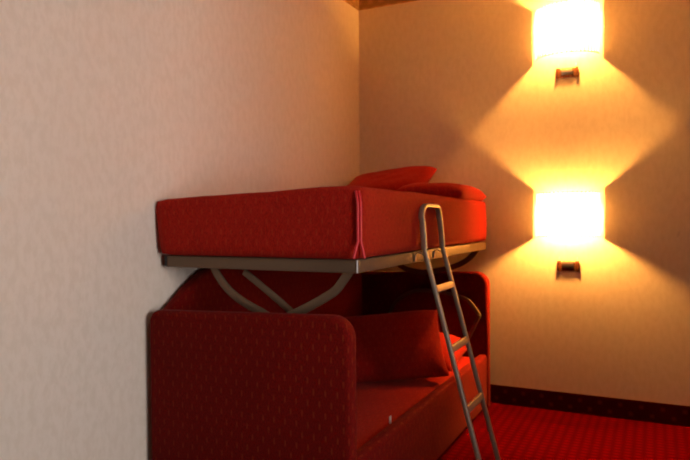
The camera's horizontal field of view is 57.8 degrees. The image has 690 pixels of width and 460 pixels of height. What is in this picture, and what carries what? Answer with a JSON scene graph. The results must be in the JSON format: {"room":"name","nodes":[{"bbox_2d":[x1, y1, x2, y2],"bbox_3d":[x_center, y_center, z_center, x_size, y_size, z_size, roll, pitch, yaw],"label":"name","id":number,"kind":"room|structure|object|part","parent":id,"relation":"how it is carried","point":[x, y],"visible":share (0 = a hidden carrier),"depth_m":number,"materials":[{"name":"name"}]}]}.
{"room":"hotel room","nodes":[
{"label":"hotel room","id":0,"kind":"room"},
{"bbox_2d":[0,0,359,459],"bbox_3d":[-1.368,-0.256,1.826,0.120,2.970,6.640,0,1,26],"label":"wall","id":1,"kind":"structure","parent":0,"point":[111,110],"depth_m":2.58,"materials":[{"name":"paint"}]},
{"bbox_2d":[344,0,359,10],"bbox_3d":[-1.320,-1.655,1.774,0.010,0.170,6.400,0,1,26],"label":"trim","id":2,"kind":"structure","parent":1,"relation":"attached to","point":[354,3],"depth_m":4.56,"materials":[{"name":"wood"}]},
{"bbox_2d":[359,0,689,405],"bbox_3d":[1.355,-0.314,4.113,2.720,2.970,0.120,0,1,26],"label":"wall","id":3,"kind":"structure","parent":0,"point":[458,88],"depth_m":4.04,"materials":[{"name":"paint"}]},
{"bbox_2d":[359,0,417,9],"bbox_3d":[1.266,-1.712,4.056,2.590,0.170,0.010,0,1,26],"label":"trim","id":4,"kind":"structure","parent":3,"relation":"attached to","point":[363,4],"depth_m":4.56,"materials":[{"name":"wood"}]},
{"bbox_2d":[536,0,598,78],"bbox_3d":[1.386,-1.192,3.928,0.383,0.444,0.150,0,1,26],"label":"wall lamp","id":5,"kind":"object","parent":3,"relation":"attached to","point":[571,25],"visible":1,"depth_m":3.87,"materials":[{"name":"white fabric"}]},
{"bbox_3d":[1.417,-1.009,3.991,0.068,0.036,0.005,0,1,26],"label":"plate","id":6,"kind":"part","parent":5,"relation":"part of","materials":[{"name":"silver metal"}]},
{"bbox_2d":[537,191,599,271],"bbox_3d":[1.400,0.013,3.946,0.383,0.506,0.150,0,1,26],"label":"wall lamp","id":7,"kind":"object","parent":3,"relation":"attached to","point":[570,213],"visible":1,"depth_m":3.89,"materials":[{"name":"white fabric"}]},
{"bbox_3d":[1.397,-0.099,3.941,0.379,0.275,0.144,0,1,26],"label":"lamp shade","id":8,"kind":"part","parent":7,"relation":"part of","materials":[{"name":"white fabric"}]},
{"bbox_3d":[1.431,0.228,4.009,0.068,0.036,0.005,0,1,26],"label":"plate","id":9,"kind":"part","parent":7,"relation":"part of","materials":[{"name":"silver metal"}]},
{"bbox_2d":[490,384,689,426],"bbox_3d":[1.287,1.111,4.101,2.588,0.123,0.012,0,1,26],"label":"baseboard","id":10,"kind":"structure","parent":3,"relation":"attached to","point":[645,411],"depth_m":3.95,"materials":[{"name":"carpet"}]},
{"bbox_2d":[437,403,689,459],"bbox_3d":[0.801,1.281,0.779,4.940,0.100,6.640,0,1,26],"label":"floor","id":11,"kind":"structure","parent":0,"point":[520,433],"depth_m":3.54,"materials":[{"name":"carpet"}]},
{"bbox_2d":[150,241,489,459],"bbox_3d":[0.062,0.643,3.438,0.972,1.098,2.156,0,1,26],"label":"bunk bed","id":12,"kind":"object","parent":11,"relation":"on","point":[253,358],"visible":0.82,"depth_m":2.58,"materials":[{"name":"red fabric"}]},
{"bbox_3d":[-0.421,0.276,2.637,0.362,0.257,0.010,0,1,26],"label":"lift arm","id":13,"kind":"part","parent":12,"relation":"part of","materials":[{"name":"beige metal"}]},
{"bbox_3d":[-0.396,0.763,2.506,0.962,0.896,0.075,0,1,26],"label":"panel","id":14,"kind":"part","parent":12,"relation":"part of","materials":[{"name":"red fabric"}]},
{"bbox_3d":[-0.343,0.614,3.639,0.067,0.916,1.998,0,1,26],"label":"backrest","id":15,"kind":"part","parent":12,"relation":"part of","materials":[{"name":"red fabric"}]},
{"bbox_3d":[-0.301,0.278,2.614,0.307,0.225,0.010,0,1,26],"label":"lift arm","id":16,"kind":"part","parent":12,"relation":"part of","materials":[{"name":"beige metal"}]},
{"bbox_3d":[-0.110,0.261,2.469,0.317,0.229,0.010,0,1,26],"label":"lift arm","id":17,"kind":"part","parent":12,"relation":"part of","materials":[{"name":"beige metal"}]},
{"bbox_2d":[157,185,485,259],"bbox_3d":[0.068,-0.048,3.429,1.016,0.282,2.079,0,1,26],"label":"mattress","id":18,"kind":"object","parent":12,"relation":"on","point":[351,222],"visible":0.98,"depth_m":2.54,"materials":[{"name":"red fabric"}]},
{"bbox_2d":[348,166,436,190],"bbox_3d":[0.273,-0.299,4.237,0.640,0.275,0.405,0,1,26],"label":"pillow","id":19,"kind":"object","parent":18,"relation":"on","point":[392,179],"visible":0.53,"depth_m":4.15,"materials":[{"name":"red fabric"}]},
{"bbox_2d":[396,183,486,201],"bbox_3d":[0.616,-0.227,3.934,0.413,0.142,0.597,0,1,26],"label":"pillow","id":20,"kind":"object","parent":18,"relation":"on","point":[455,190],"visible":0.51,"depth_m":3.70,"materials":[{"name":"red fabric"}]},
{"bbox_3d":[0.070,0.120,3.452,0.940,0.052,1.996,0,1,26],"label":"frame","id":21,"kind":"part","parent":12,"relation":"part of","materials":[{"name":"beige metal"}]},
{"bbox_3d":[0.411,0.212,4.363,0.316,0.199,0.010,0,1,26],"label":"lift arm","id":22,"kind":"part","parent":12,"relation":"part of","materials":[{"name":"beige metal"}]},
{"bbox_2d":[356,356,469,449],"bbox_3d":[0.068,0.931,3.442,0.839,0.202,1.993,0,1,26],"label":"mattress","id":23,"kind":"object","parent":12,"relation":"on","point":[378,404],"visible":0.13,"depth_m":3.15,"materials":[{"name":"fabric"}]},
{"bbox_2d":[344,310,448,382],"bbox_3d":[0.245,0.667,3.588,0.658,0.383,0.344,0,1,1],"label":"pillow","id":24,"kind":"object","parent":23,"relation":"on","point":[406,345],"visible":0.73,"depth_m":3.49,"materials":[{"name":"red fabric"}]},
{"bbox_2d":[439,332,466,371],"bbox_3d":[0.468,0.752,4.039,0.603,0.226,0.394,0,1,26],"label":"pillow","id":25,"kind":"object","parent":23,"relation":"on","point":[462,350],"visible":0.12,"depth_m":3.91,"materials":[{"name":"red fabric"}]},
{"bbox_3d":[0.469,1.008,3.243,0.061,0.339,1.998,0,1,26],"label":"rail","id":26,"kind":"part","parent":12,"relation":"part of","materials":[{"name":"red fabric"}]},
{"bbox_3d":[0.531,0.725,4.369,0.962,0.896,0.075,0,1,26],"label":"panel","id":27,"kind":"part","parent":12,"relation":"part of","materials":[{"name":"red fabric"}]},
{"bbox_3d":[0.564,0.518,4.293,0.602,0.231,0.010,0,1,26],"label":"lift arm","id":28,"kind":"part","parent":12,"relation":"part of","materials":[{"name":"metal"}]},
{"bbox_3d":[0.714,0.210,4.199,0.382,0.195,0.010,0,1,26],"label":"lift arm","id":29,"kind":"part","parent":12,"relation":"part of","materials":[{"name":"beige metal"}]},
{"bbox_3d":[0.852,0.518,4.136,0.100,0.117,0.010,0,1,26],"label":"lift arm","id":30,"kind":"part","parent":12,"relation":"part of","materials":[{"name":"beige metal"}]},
{"bbox_3d":[0.835,0.669,4.135,0.133,0.224,0.010,0,1,26],"label":"lift arm","id":31,"kind":"part","parent":12,"relation":"part of","materials":[{"name":"beige metal"}]},
{"bbox_2d":[414,204,500,459],"bbox_3d":[0.547,0.536,2.957,0.356,1.322,0.305,0,1,26],"label":"ladder","id":32,"kind":"object","parent":11,"relation":"on","point":[467,408],"visible":1,"depth_m":2.91,"materials":[{"name":"metal"}]},
{"bbox_3d":[0.500,0.630,2.830,0.312,1.100,0.022,0,1,26],"label":"rail","id":33,"kind":"part","parent":32,"relation":"part of","materials":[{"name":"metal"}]},
{"bbox_3d":[0.621,0.625,3.074,0.312,1.100,0.022,0,1,26],"label":"rail","id":34,"kind":"part","parent":32,"relation":"part of","materials":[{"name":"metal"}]}
]}

